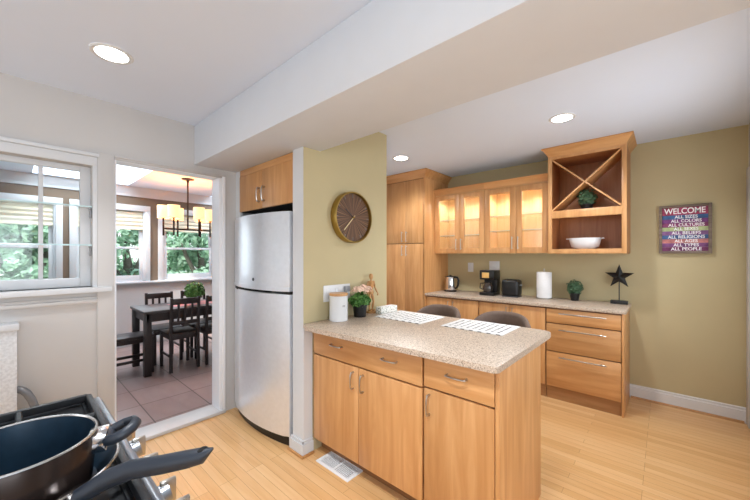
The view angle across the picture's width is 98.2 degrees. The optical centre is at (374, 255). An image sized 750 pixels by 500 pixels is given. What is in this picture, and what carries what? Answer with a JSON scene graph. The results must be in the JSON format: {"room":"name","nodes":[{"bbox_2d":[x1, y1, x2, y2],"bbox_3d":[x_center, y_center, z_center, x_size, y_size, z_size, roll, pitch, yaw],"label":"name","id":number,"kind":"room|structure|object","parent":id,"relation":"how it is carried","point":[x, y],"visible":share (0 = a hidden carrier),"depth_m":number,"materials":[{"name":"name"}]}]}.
{"room":"kitchen","nodes":[
{"label":"kitchen","id":0,"kind":"room"},
{"bbox_2d":[0,182,211,281],"bbox_3d":[-3.781,0.172,5.015,0.120,2.430,5.650,0,0,42],"label":"wall","id":1,"kind":"structure","parent":0,"point":[66,194],"depth_m":4.52,"materials":[{"name":"beige paint"}]},
{"bbox_2d":[0,192,62,280],"bbox_3d":[-4.568,-0.185,4.101,0.122,1.175,0.900,0,0,42],"label":"window","id":2,"kind":"structure","parent":1,"relation":"in","point":[55,232],"depth_m":4.35,"materials":[{"name":"white paint"}]},
{"bbox_2d":[0,200,52,225],"bbox_3d":[-4.554,-0.539,4.090,0.026,0.288,0.710,0,0,42],"label":"window shade","id":3,"kind":"object","parent":2,"relation":"attached to","point":[11,212],"visible":1,"depth_m":4.16,"materials":[{"name":"beige fabric"}]},
{"bbox_2d":[0,169,211,204],"bbox_3d":[-3.699,-0.973,4.941,0.100,0.140,5.650,0,0,42],"label":"trim","id":4,"kind":"structure","parent":1,"relation":"attached to","point":[7,176],"depth_m":4.78,"materials":[{"name":"white paint"}]},
{"bbox_2d":[69,199,149,281],"bbox_3d":[-3.913,-0.185,4.836,0.122,1.175,0.938,0,0,42],"label":"window","id":5,"kind":"structure","parent":1,"relation":"in","point":[143,235],"depth_m":4.95,"materials":[{"name":"white paint"}]},
{"bbox_2d":[78,207,142,229],"bbox_3d":[-3.899,-0.539,4.824,0.026,0.288,0.748,0,0,42],"label":"window shade","id":6,"kind":"object","parent":5,"relation":"attached to","point":[128,220],"visible":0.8,"depth_m":4.97,"materials":[{"name":"beige fabric"}]},
{"bbox_2d":[116,332,202,348],"bbox_3d":[-3.722,1.337,4.962,0.016,0.100,5.650,0,0,42],"label":"trim","id":7,"kind":"structure","parent":1,"relation":"attached to","point":[157,336],"depth_m":5.20,"materials":[{"name":"white wood"}]},
{"bbox_2d":[116,280,211,335],"bbox_3d":[-3.732,0.909,4.971,0.012,0.955,5.650,0,0,42],"label":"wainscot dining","id":8,"kind":"structure","parent":1,"relation":"attached to","point":[127,295],"depth_m":5.06,"materials":[{"name":"white paint"}]},
{"bbox_2d":[116,278,211,284],"bbox_3d":[-3.711,0.417,4.952,0.070,0.030,5.650,0,0,42],"label":"trim","id":9,"kind":"structure","parent":1,"relation":"attached to","point":[175,280],"depth_m":5.22,"materials":[{"name":"white paint"}]},
{"bbox_2d":[158,210,211,279],"bbox_3d":[-3.217,-0.185,5.616,0.122,1.175,0.938,0,0,42],"label":"window","id":10,"kind":"structure","parent":1,"relation":"in","point":[162,249],"depth_m":5.38,"materials":[{"name":"white paint"}]},
{"bbox_2d":[164,215,211,233],"bbox_3d":[-3.204,-0.539,5.604,0.026,0.288,0.748,0,0,42],"label":"window shade","id":11,"kind":"object","parent":10,"relation":"attached to","point":[168,223],"visible":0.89,"depth_m":5.57,"materials":[{"name":"beige fabric"}]},
{"bbox_2d":[0,161,211,196],"bbox_3d":[-2.602,-1.093,3.963,3.040,0.100,5.650,0,0,42],"label":"ceiling","id":12,"kind":"structure","parent":0,"point":[150,179],"depth_m":4.53,"materials":[{"name":"white paint"}]},
{"bbox_2d":[116,165,141,177],"bbox_3d":[-2.641,-1.343,4.889,1.610,0.400,3.480,0,0,42],"label":"skylight","id":13,"kind":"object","parent":12,"relation":"in","point":[121,171],"depth_m":4.76,"materials":[{"name":"white glass"}]},
{"bbox_2d":[157,178,211,237],"bbox_3d":[-2.555,-0.650,4.437,0.420,0.785,0.720,0,0,42],"label":"chandelier","id":14,"kind":"object","parent":12,"relation":"hanging from","point":[173,211],"visible":0.94,"depth_m":4.37,"materials":[{"name":"beige glass"}]},
{"bbox_2d":[0,72,251,410],"bbox_3d":[-1.683,0.154,2.607,0.137,2.466,6.450,0,0,42],"label":"wall","id":15,"kind":"structure","parent":0,"point":[57,347],"depth_m":2.17,"materials":[{"name":"white paint"}]},
{"bbox_2d":[0,154,90,290],"bbox_3d":[-2.333,-0.199,1.915,0.040,0.828,0.992,0,0,42],"label":"window","id":16,"kind":"structure","parent":15,"relation":"in","point":[84,279],"depth_m":2.17,"materials":[{"name":"white paint"}]},
{"bbox_2d":[0,243,91,255],"bbox_3d":[-2.277,-0.035,1.862,0.078,0.079,0.988,0,0,42],"label":"glass shelf","id":17,"kind":"object","parent":15,"relation":"attached to","point":[88,245],"visible":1,"depth_m":2.07,"materials":[{"name":"clear glass"}]},
{"bbox_2d":[0,198,91,217],"bbox_3d":[-2.277,-0.294,1.862,0.078,0.079,0.988,0,0,42],"label":"glass shelf","id":18,"kind":"object","parent":15,"relation":"attached to","point":[89,209],"visible":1,"depth_m":2.06,"materials":[{"name":"clear glass"}]},
{"bbox_2d":[0,296,97,312],"bbox_3d":[-2.771,0.308,1.263,0.030,0.058,2.596,0,0,42],"label":"trim","id":19,"kind":"structure","parent":15,"relation":"attached to","point":[91,300],"depth_m":2.05,"materials":[{"name":"white paint"}]},
{"bbox_2d":[0,136,98,286],"bbox_3d":[-2.276,-0.241,1.820,0.026,0.913,1.126,0,0,42],"label":"trim","id":20,"kind":"structure","parent":15,"relation":"attached to","point":[10,145],"depth_m":2.12,"materials":[{"name":"white paint"}]},
{"bbox_2d":[0,286,111,298],"bbox_3d":[-2.274,0.233,1.896,0.162,0.036,1.142,0,0,42],"label":"trim","id":21,"kind":"structure","parent":15,"relation":"attached to","point":[86,289],"depth_m":2.05,"materials":[{"name":"white paint"}]},
{"bbox_2d":[97,152,225,418],"bbox_3d":[-1.619,0.339,2.559,0.022,2.096,0.871,0,0,42],"label":"trim","id":22,"kind":"structure","parent":15,"relation":"attached to","point":[105,162],"depth_m":2.27,"materials":[{"name":"white paint"}]},
{"bbox_2d":[115,160,219,420],"bbox_3d":[-1.665,0.351,2.632,0.151,2.072,0.732,0,0,42],"label":"trim","id":23,"kind":"structure","parent":15,"relation":"attached to","point":[215,181],"depth_m":2.88,"materials":[{"name":"white paint"}]},
{"bbox_2d":[220,177,224,409],"bbox_3d":[-1.345,0.345,2.868,0.020,2.084,0.045,0,0,42],"label":"trim","id":24,"kind":"structure","parent":15,"relation":"attached to","point":[222,180],"depth_m":2.86,"materials":[{"name":"white paint"}]},
{"bbox_2d":[236,172,242,407],"bbox_3d":[-1.230,0.317,2.947,0.086,2.140,0.020,0,0,42],"label":"trim","id":25,"kind":"structure","parent":15,"relation":"attached to","point":[238,213],"depth_m":2.94,"materials":[{"name":"white paint"}]},
{"bbox_2d":[293,132,386,449],"bbox_3d":[-0.242,0.154,2.623,0.126,2.466,0.900,0,0,42],"label":"wall partition","id":26,"kind":"structure","parent":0,"point":[321,258],"depth_m":2.41,"materials":[{"name":"yellow paint"}]},
{"bbox_2d":[240,152,292,213],"bbox_3d":[-0.711,-0.567,2.828,0.843,0.368,0.626,0,0,42],"label":"upper cabinet","id":27,"kind":"object","parent":26,"relation":"attached to","point":[266,187],"visible":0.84,"depth_m":2.60,"materials":[{"name":"brown wood"}]},
{"bbox_2d":[287,434,313,459],"bbox_3d":[-0.526,1.333,2.301,0.180,0.108,0.106,0,0,42],"label":"baseboard","id":28,"kind":"structure","parent":26,"relation":"attached to","point":[302,449],"depth_m":2.26,"materials":[{"name":"white paint"}]},
{"bbox_2d":[303,328,311,440],"bbox_3d":[-0.469,0.895,2.272,0.004,0.784,0.074,0,0,42],"label":"trim","id":29,"kind":"structure","parent":26,"relation":"attached to","point":[307,336],"depth_m":2.27,"materials":[{"name":"white paint"}]},
{"bbox_2d":[323,283,349,301],"bbox_3d":[-0.287,0.282,2.471,0.010,0.120,0.265,0,0,42],"label":"outlet plate","id":30,"kind":"object","parent":26,"relation":"attached to","point":[327,289],"visible":0.61,"depth_m":2.43,"materials":[{"name":"white plastic"}]},
{"bbox_2d":[344,286,349,291],"bbox_3d":[-0.217,0.260,2.526,0.026,0.045,0.050,0,0,42],"label":"plug","id":31,"kind":"object","parent":30,"relation":"attached to","point":[346,288],"visible":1,"depth_m":2.51,"materials":[{"name":"grey plastic"}]},
{"bbox_2d":[331,191,371,242],"bbox_3d":[-0.178,-0.297,2.554,0.058,0.400,0.400,0,0,42],"label":"wall clock","id":32,"kind":"object","parent":26,"relation":"attached to","point":[351,216],"visible":1,"depth_m":2.54,"materials":[{"name":"brown wood"}]},
{"bbox_2d":[0,0,749,176],"bbox_3d":[0.269,-1.139,0.865,5.150,0.120,6.650,0,0,42],"label":"ceiling","id":33,"kind":"structure","parent":0,"point":[191,58],"depth_m":1.92,"materials":[{"name":"white paint"}]},
{"bbox_2d":[88,43,133,64],"bbox_3d":[-1.410,-1.075,1.741,0.190,0.006,0.190,0,0,42],"label":"recessed light","id":34,"kind":"object","parent":33,"relation":"in","point":[110,53],"visible":1,"depth_m":1.73,"materials":[{"name":"white paint"}]},
{"bbox_2d":[392,155,408,160],"bbox_3d":[0.287,-1.075,3.600,0.190,0.006,0.190,0,0,42],"label":"recessed light","id":35,"kind":"object","parent":33,"relation":"in","point":[400,157],"visible":1,"depth_m":3.60,"materials":[{"name":"white paint"}]},
{"bbox_2d":[194,0,749,172],"bbox_3d":[0.567,-0.916,1.179,5.123,0.326,0.483,0,0,42],"label":"ceiling beam","id":36,"kind":"structure","parent":33,"relation":"attached to","point":[388,64],"depth_m":1.36,"materials":[{"name":"white paint"}]},
{"bbox_2d":[548,113,575,122],"bbox_3d":[1.468,-1.075,2.552,0.190,0.006,0.190,0,0,42],"label":"recessed light","id":37,"kind":"object","parent":33,"relation":"in","point":[564,117],"visible":1,"depth_m":2.54,"materials":[{"name":"white paint"}]},
{"bbox_2d":[116,334,749,499],"bbox_3d":[-0.906,1.417,1.914,8.300,0.060,6.450,0,0,42],"label":"floor","id":38,"kind":"structure","parent":0,"point":[656,451],"depth_m":2.29,"materials":[{"name":"brown wood"}]},
{"bbox_2d":[0,321,18,413],"bbox_3d":[-2.532,0.893,1.470,0.106,0.988,1.244,0,0,42],"label":"radiator cover","id":39,"kind":"object","parent":38,"relation":"on","point":[8,331],"visible":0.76,"depth_m":1.88,"materials":[{"name":"white paint"}]},
{"bbox_2d":[17,386,38,406],"bbox_3d":[-2.086,1.083,1.962,0.125,0.607,0.048,0,0,-35],"label":"pipe","id":40,"kind":"object","parent":39,"relation":"attached to","point":[25,392],"visible":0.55,"depth_m":1.95,"materials":[{"name":"silver metal"}]},
{"bbox_2d":[0,394,189,499],"bbox_3d":[-0.832,0.904,0.603,0.765,0.925,0.732,0,0,42],"label":"gas range","id":41,"kind":"object","parent":38,"relation":"on","point":[145,488],"visible":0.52,"depth_m":0.89,"materials":[{"name":"grey metal"}]},
{"bbox_2d":[0,406,124,499],"bbox_3d":[-0.863,0.498,0.569,0.765,0.038,0.640,0,0,42],"label":"pot","id":42,"kind":"object","parent":41,"relation":"in","point":[117,492],"depth_m":0.92,"materials":[{"name":"black metal"}]},
{"bbox_2d":[55,443,213,499],"bbox_3d":[-0.558,0.388,0.541,0.474,0.107,0.291,0,0,25],"label":"skillet","id":43,"kind":"object","parent":41,"relation":"on","point":[103,478],"visible":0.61,"depth_m":0.55,"materials":[{"name":"brown metal"}]},
{"bbox_2d":[0,414,140,499],"bbox_3d":[-0.620,0.385,0.603,0.224,0.101,0.288,0,0,42],"label":"saucepan","id":44,"kind":"object","parent":43,"relation":"in","point":[42,458],"visible":0.98,"depth_m":0.64,"materials":[{"name":"brown metal"}]},
{"bbox_2d":[116,331,154,371],"bbox_3d":[-3.148,1.161,3.509,0.310,0.452,1.245,0,0,42],"label":"bench","id":45,"kind":"object","parent":38,"relation":"on","point":[124,339],"visible":0.2,"depth_m":3.77,"materials":[{"name":"brown wood"}]},
{"bbox_2d":[145,291,182,365],"bbox_3d":[-2.820,0.947,4.338,0.425,0.880,0.332,0,0,42],"label":"dining chair","id":46,"kind":"object","parent":38,"relation":"on","point":[156,328],"visible":0.47,"depth_m":4.33,"materials":[{"name":"brown wood"}]},
{"bbox_2d":[130,299,211,377],"bbox_3d":[-2.285,1.013,4.491,0.650,0.748,1.660,0,0,42],"label":"dining table","id":47,"kind":"object","parent":38,"relation":"on","point":[149,313],"visible":0.45,"depth_m":3.84,"materials":[{"name":"brown wood"}]},
{"bbox_2d":[167,300,211,306],"bbox_3d":[-2.274,0.636,4.474,0.310,0.003,0.950,0,0,42],"label":"table runner","id":48,"kind":"object","parent":47,"relation":"on","point":[201,302],"visible":0.36,"depth_m":4.20,"materials":[{"name":"pink fabric"}]},
{"bbox_2d":[184,281,204,300],"bbox_3d":[-2.415,0.489,4.354,0.271,0.291,0.258,0,0,42],"label":"potted plant","id":49,"kind":"object","parent":48,"relation":"on","point":[192,290],"visible":0.84,"depth_m":4.30,"materials":[{"name":"green plant"}]},
{"bbox_2d":[129,404,225,442],"bbox_3d":[-1.656,1.373,2.634,0.202,0.028,0.807,0,0,42],"label":"threshold","id":50,"kind":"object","parent":38,"relation":"on","point":[169,425],"depth_m":2.64,"materials":[{"name":"paint"}]},
{"bbox_2d":[160,296,200,373],"bbox_3d":[-2.440,0.947,4.066,0.425,0.880,0.332,0,0,42],"label":"dining chair","id":51,"kind":"object","parent":38,"relation":"on","point":[171,334],"visible":1,"depth_m":3.98,"materials":[{"name":"brown wood"}]},
{"bbox_2d":[180,290,211,357],"bbox_3d":[-2.534,0.947,4.659,0.425,0.880,0.332,0,0,42],"label":"dining chair","id":52,"kind":"object","parent":38,"relation":"on","point":[202,320],"visible":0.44,"depth_m":4.64,"materials":[{"name":"brown wood"}]},
{"bbox_2d":[194,295,211,364],"bbox_3d":[-2.174,0.947,4.364,0.425,0.880,0.332,0,0,42],"label":"dining chair","id":53,"kind":"object","parent":38,"relation":"on","point":[205,328],"visible":0.41,"depth_m":4.13,"materials":[{"name":"brown wood"}]},
{"bbox_2d":[234,211,292,445],"bbox_3d":[-0.700,0.533,2.873,0.854,1.708,0.843,0,0,42],"label":"refrigerator","id":54,"kind":"object","parent":38,"relation":"on","point":[263,283],"visible":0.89,"depth_m":2.44,"materials":[{"name":"grey metal"}]},
{"bbox_2d":[316,451,362,481],"bbox_3d":[-0.233,1.383,2.144,0.311,0.007,0.154,0,0,42],"label":"floor vent","id":55,"kind":"object","parent":38,"relation":"in","point":[336,464],"visible":0.96,"depth_m":2.13,"materials":[{"name":"white metal"}]},
{"bbox_2d":[314,333,424,499],"bbox_3d":[0.093,0.945,2.206,0.926,0.885,0.644,0,0,42],"label":"base cabinet","id":56,"kind":"object","parent":38,"relation":"on","point":[369,400],"visible":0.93,"depth_m":1.92,"materials":[{"name":"brown wood"}]},
{"bbox_2d":[303,310,550,373],"bbox_3d":[0.293,0.487,2.118,1.345,0.030,0.940,0,0,42],"label":"countertop","id":57,"kind":"structure","parent":56,"relation":"on","point":[489,353],"depth_m":1.85,"materials":[{"name":"stone"}]},
{"bbox_2d":[329,292,347,321],"bbox_3d":[-0.264,0.372,2.360,0.136,0.200,0.136,0,0,42],"label":"canister","id":58,"kind":"object","parent":57,"relation":"on","point":[338,301],"visible":1,"depth_m":2.30,"materials":[{"name":"white ceramic"}]},
{"bbox_2d":[348,284,371,317],"bbox_3d":[-0.117,0.347,2.519,0.169,0.251,0.192,0,0,42],"label":"flower pot","id":59,"kind":"object","parent":57,"relation":"on","point":[360,301],"visible":1,"depth_m":2.48,"materials":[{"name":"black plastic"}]},
{"bbox_2d":[366,274,378,313],"bbox_3d":[-0.026,0.310,2.683,0.084,0.323,0.148,0,0,42],"label":"mannequin","id":60,"kind":"object","parent":57,"relation":"on","point":[371,283],"visible":0.8,"depth_m":2.66},
{"bbox_2d":[376,304,396,313],"bbox_3d":[0.096,0.443,2.681,0.190,0.058,0.064,0,0,-44],"label":"tissue box","id":61,"kind":"object","parent":57,"relation":"on","point":[385,309],"visible":1,"depth_m":2.64,"materials":[{"name":"white paper"}]},
{"bbox_2d":[374,311,443,323],"bbox_3d":[0.265,0.470,2.490,0.420,0.004,0.341,0,0,42],"label":"placemat","id":62,"kind":"object","parent":57,"relation":"on","point":[411,317],"visible":1,"depth_m":2.45,"materials":[{"name":"white fabric"}]},
{"bbox_2d":[441,319,519,335],"bbox_3d":[0.698,0.470,2.157,0.410,0.004,0.321,0,0,42],"label":"placemat","id":63,"kind":"object","parent":57,"relation":"on","point":[464,324],"visible":1,"depth_m":2.14,"materials":[{"name":"white fabric"}]},
{"bbox_2d":[387,168,451,311],"bbox_3d":[0.578,0.155,4.475,0.715,2.463,0.648,0,0,42],"label":"pantry cabinet","id":64,"kind":"object","parent":38,"relation":"on","point":[414,269],"visible":0.69,"depth_m":4.24,"materials":[{"name":"brown wood"}]},
{"bbox_2d":[417,304,460,317],"bbox_3d":[0.492,0.910,2.708,0.444,0.956,0.417,0,0,42],"label":"bar stool","id":65,"kind":"object","parent":38,"relation":"on","point":[435,309],"visible":0.12,"depth_m":2.85,"materials":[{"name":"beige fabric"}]},
{"bbox_2d":[426,296,479,319],"bbox_3d":[1.075,0.945,4.061,0.690,0.885,0.604,0,0,42],"label":"base cabinet","id":66,"kind":"object","parent":38,"relation":"on","point":[468,309],"visible":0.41,"depth_m":3.77,"materials":[{"name":"brown wood"}]},
{"bbox_2d":[424,345,540,499],"bbox_3d":[0.593,0.945,1.770,0.397,0.885,0.660,0,0,42],"label":"base cabinet","id":67,"kind":"object","parent":38,"relation":"on","point":[482,430],"visible":0.8,"depth_m":1.56,"materials":[{"name":"brown wood"}]},
{"bbox_2d":[474,311,530,327],"bbox_3d":[0.895,0.910,2.362,0.444,0.956,0.417,0,0,42],"label":"bar stool","id":68,"kind":"object","parent":38,"relation":"on","point":[501,317],"visible":0.11,"depth_m":2.49,"materials":[{"name":"grey fabric"}]},
{"bbox_2d":[479,301,546,395],"bbox_3d":[1.590,0.945,3.602,0.682,0.885,0.604,0,0,42],"label":"base cabinet","id":69,"kind":"object","parent":38,"relation":"on","point":[536,315],"visible":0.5,"depth_m":3.26,"materials":[{"name":"brown wood"}]},
{"bbox_2d":[425,290,631,314],"bbox_3d":[1.569,0.487,3.629,2.002,0.030,0.592,0,0,42],"label":"countertop","id":70,"kind":"structure","parent":69,"relation":"on","point":[563,303],"depth_m":3.33,"materials":[{"name":"stone"}]},
{"bbox_2d":[444,275,459,291],"bbox_3d":[0.998,0.364,4.273,0.161,0.216,0.184,0,0,-11],"label":"electric kettle","id":71,"kind":"object","parent":70,"relation":"on","point":[450,284],"visible":1,"depth_m":4.23,"materials":[{"name":"silver metal"}]},
{"bbox_2d":[479,270,499,295],"bbox_3d":[1.377,0.325,3.911,0.184,0.295,0.210,0,0,42],"label":"coffee maker","id":72,"kind":"object","parent":70,"relation":"on","point":[491,287],"visible":1,"depth_m":3.85,"materials":[{"name":"black plastic"}]},
{"bbox_2d":[502,279,521,297],"bbox_3d":[1.577,0.374,3.725,0.202,0.196,0.160,0,0,42],"label":"toaster","id":73,"kind":"object","parent":70,"relation":"on","point":[510,287],"visible":1,"depth_m":3.67,"materials":[{"name":"black plastic"}]},
{"bbox_2d":[536,269,551,299],"bbox_3d":[1.848,0.307,3.551,0.160,0.329,0.160,0,0,42],"label":"paper towel roll","id":74,"kind":"object","parent":70,"relation":"on","point":[544,279],"visible":1,"depth_m":3.49,"materials":[{"name":"white paper"}]},
{"bbox_2d":[566,279,583,300],"bbox_3d":[2.092,0.362,3.397,0.162,0.220,0.163,0,0,42],"label":"potted plant","id":75,"kind":"object","parent":70,"relation":"on","point":[574,289],"visible":1,"depth_m":3.37,"materials":[{"name":"green plant"}]},
{"bbox_2d":[605,265,633,304],"bbox_3d":[2.384,0.279,3.173,0.232,0.387,0.070,0,0,42],"label":"star ornament","id":76,"kind":"object","parent":70,"relation":"on","point":[619,276],"visible":1,"depth_m":3.16,"materials":[{"name":"black plastic"}]},
{"bbox_2d":[546,307,629,417],"bbox_3d":[2.074,0.945,3.169,0.608,0.885,0.606,0,0,42],"label":"base cabinet","id":77,"kind":"object","parent":38,"relation":"on","point":[588,352],"visible":0.98,"depth_m":2.95,"materials":[{"name":"brown wood"}]},
{"bbox_2d":[448,125,748,406],"bbox_3d":[1.874,0.154,3.836,3.810,2.466,0.120,0,0,42],"label":"wall","id":78,"kind":"structure","parent":0,"point":[688,311],"depth_m":2.97,"materials":[{"name":"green paint"}]},
{"bbox_2d":[434,183,489,253],"bbox_3d":[1.137,-0.435,4.152,0.668,0.825,0.385,0,0,42],"label":"upper cabinet","id":79,"kind":"object","parent":78,"relation":"attached to","point":[459,211],"visible":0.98,"depth_m":4.21,"materials":[{"name":"brown wood"}]},
{"bbox_2d":[468,263,472,271],"bbox_3d":[1.264,0.157,4.293,0.075,0.120,0.010,0,0,42],"label":"outlet plate","id":80,"kind":"object","parent":78,"relation":"attached to","point":[470,265],"visible":1,"depth_m":4.29,"materials":[{"name":"white plastic"}]},
{"bbox_2d":[489,261,499,269],"bbox_3d":[1.499,0.137,4.084,0.130,0.130,0.010,0,0,42],"label":"outlet plate","id":81,"kind":"object","parent":78,"relation":"attached to","point":[493,265],"visible":0.86,"depth_m":4.08,"materials":[{"name":"white plastic"}]},
{"bbox_2d":[483,173,547,253],"bbox_3d":[1.642,-0.435,3.702,0.685,0.825,0.385,0,0,42],"label":"upper cabinet","id":82,"kind":"object","parent":78,"relation":"attached to","point":[516,209],"visible":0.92,"depth_m":3.74,"materials":[{"name":"brown wood"}]},
{"bbox_2d":[541,131,636,253],"bbox_3d":[2.114,-0.547,3.225,0.734,1.058,0.468,0,0,42],"label":"upper cabinet","id":83,"kind":"object","parent":78,"relation":"attached to","point":[602,164],"visible":0.98,"depth_m":3.26,"materials":[{"name":"brown wood"}]},
{"bbox_2d":[566,237,604,248],"bbox_3d":[2.081,-0.117,3.222,0.318,0.108,0.195,0,0,42],"label":"serving bowl","id":84,"kind":"object","parent":83,"relation":"in","point":[594,242],"visible":0.94,"depth_m":3.15,"materials":[{"name":"white ceramic"}]},
{"bbox_2d":[576,188,597,208],"bbox_3d":[2.101,-0.557,3.221,0.191,0.226,0.186,0,0,42],"label":"potted plant","id":85,"kind":"object","parent":83,"relation":"in","point":[586,197],"visible":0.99,"depth_m":3.18,"materials":[{"name":"green plant"}]},
{"bbox_2d":[659,202,711,253],"bbox_3d":[2.780,-0.236,2.919,0.344,0.438,0.038,0,0,42],"label":"welcome sign","id":86,"kind":"object","parent":78,"relation":"attached to","point":[681,223],"visible":1,"depth_m":2.91,"materials":[{"name":"multicoloured wood"}]},
{"bbox_2d":[630,384,745,423],"bbox_3d":[2.773,1.323,2.933,0.794,0.128,0.030,0,0,42],"label":"baseboard","id":87,"kind":"structure","parent":78,"relation":"attached to","point":[716,409],"depth_m":2.90,"materials":[{"name":"white paint"},{"name":"oak"}]},
{"bbox_2d":[749,123,749,165],"bbox_3d":[1.600,0.154,-0.322,1.784,2.466,6.450,0,0,42],"label":"wall","id":88,"kind":"structure","parent":0,"point":[749,123],"depth_m":2.65,"materials":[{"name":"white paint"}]},
{"bbox_2d":[746,166,749,428],"bbox_3d":[3.028,0.337,2.632,0.016,2.100,0.100,0,0,42],"label":"trim","id":89,"kind":"structure","parent":88,"relation":"attached to","point":[748,168],"depth_m":2.60,"materials":[{"name":"white paint"}]},
{"label":"outside","id":90,"kind":"structure","parent":0,"visible":0},
{"bbox_3d":[-17.275,1.937,15.410,33.700,0.100,50.000,0,0,42],"label":"ground","id":91,"kind":"structure","parent":90,"visible":0},
{"bbox_2d":[0,223,47,279],"bbox_3d":[-6.354,0.530,5.814,1.404,2.736,1.425,0,0,42],"label":"tree","id":92,"kind":"object","parent":91,"relation":"on","point":[16,263],"visible":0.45,"depth_m":5.64,"materials":[{"name":"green plant"}]},
{"bbox_2d":[116,229,138,275],"bbox_3d":[-5.466,0.549,6.931,1.498,2.699,1.379,0,0,26],"label":"tree","id":93,"kind":"object","parent":91,"relation":"on","point":[127,266],"visible":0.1,"depth_m":6.89,"materials":[{"name":"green plant"}]},
{"bbox_2d":[130,231,191,273],"bbox_3d":[-6.546,0.038,10.082,1.975,3.721,2.193,0,0,42],"label":"tree","id":94,"kind":"object","parent":91,"relation":"on","point":[169,268],"visible":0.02,"depth_m":9.94,"materials":[{"name":"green plant"}]},
{"bbox_2d":[166,232,208,272],"bbox_3d":[-4.370,0.497,8.088,1.585,2.802,1.468,0,0,42],"label":"tree","id":95,"kind":"object","parent":91,"relation":"on","point":[182,259],"visible":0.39,"depth_m":7.86,"materials":[{"name":"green plant"}]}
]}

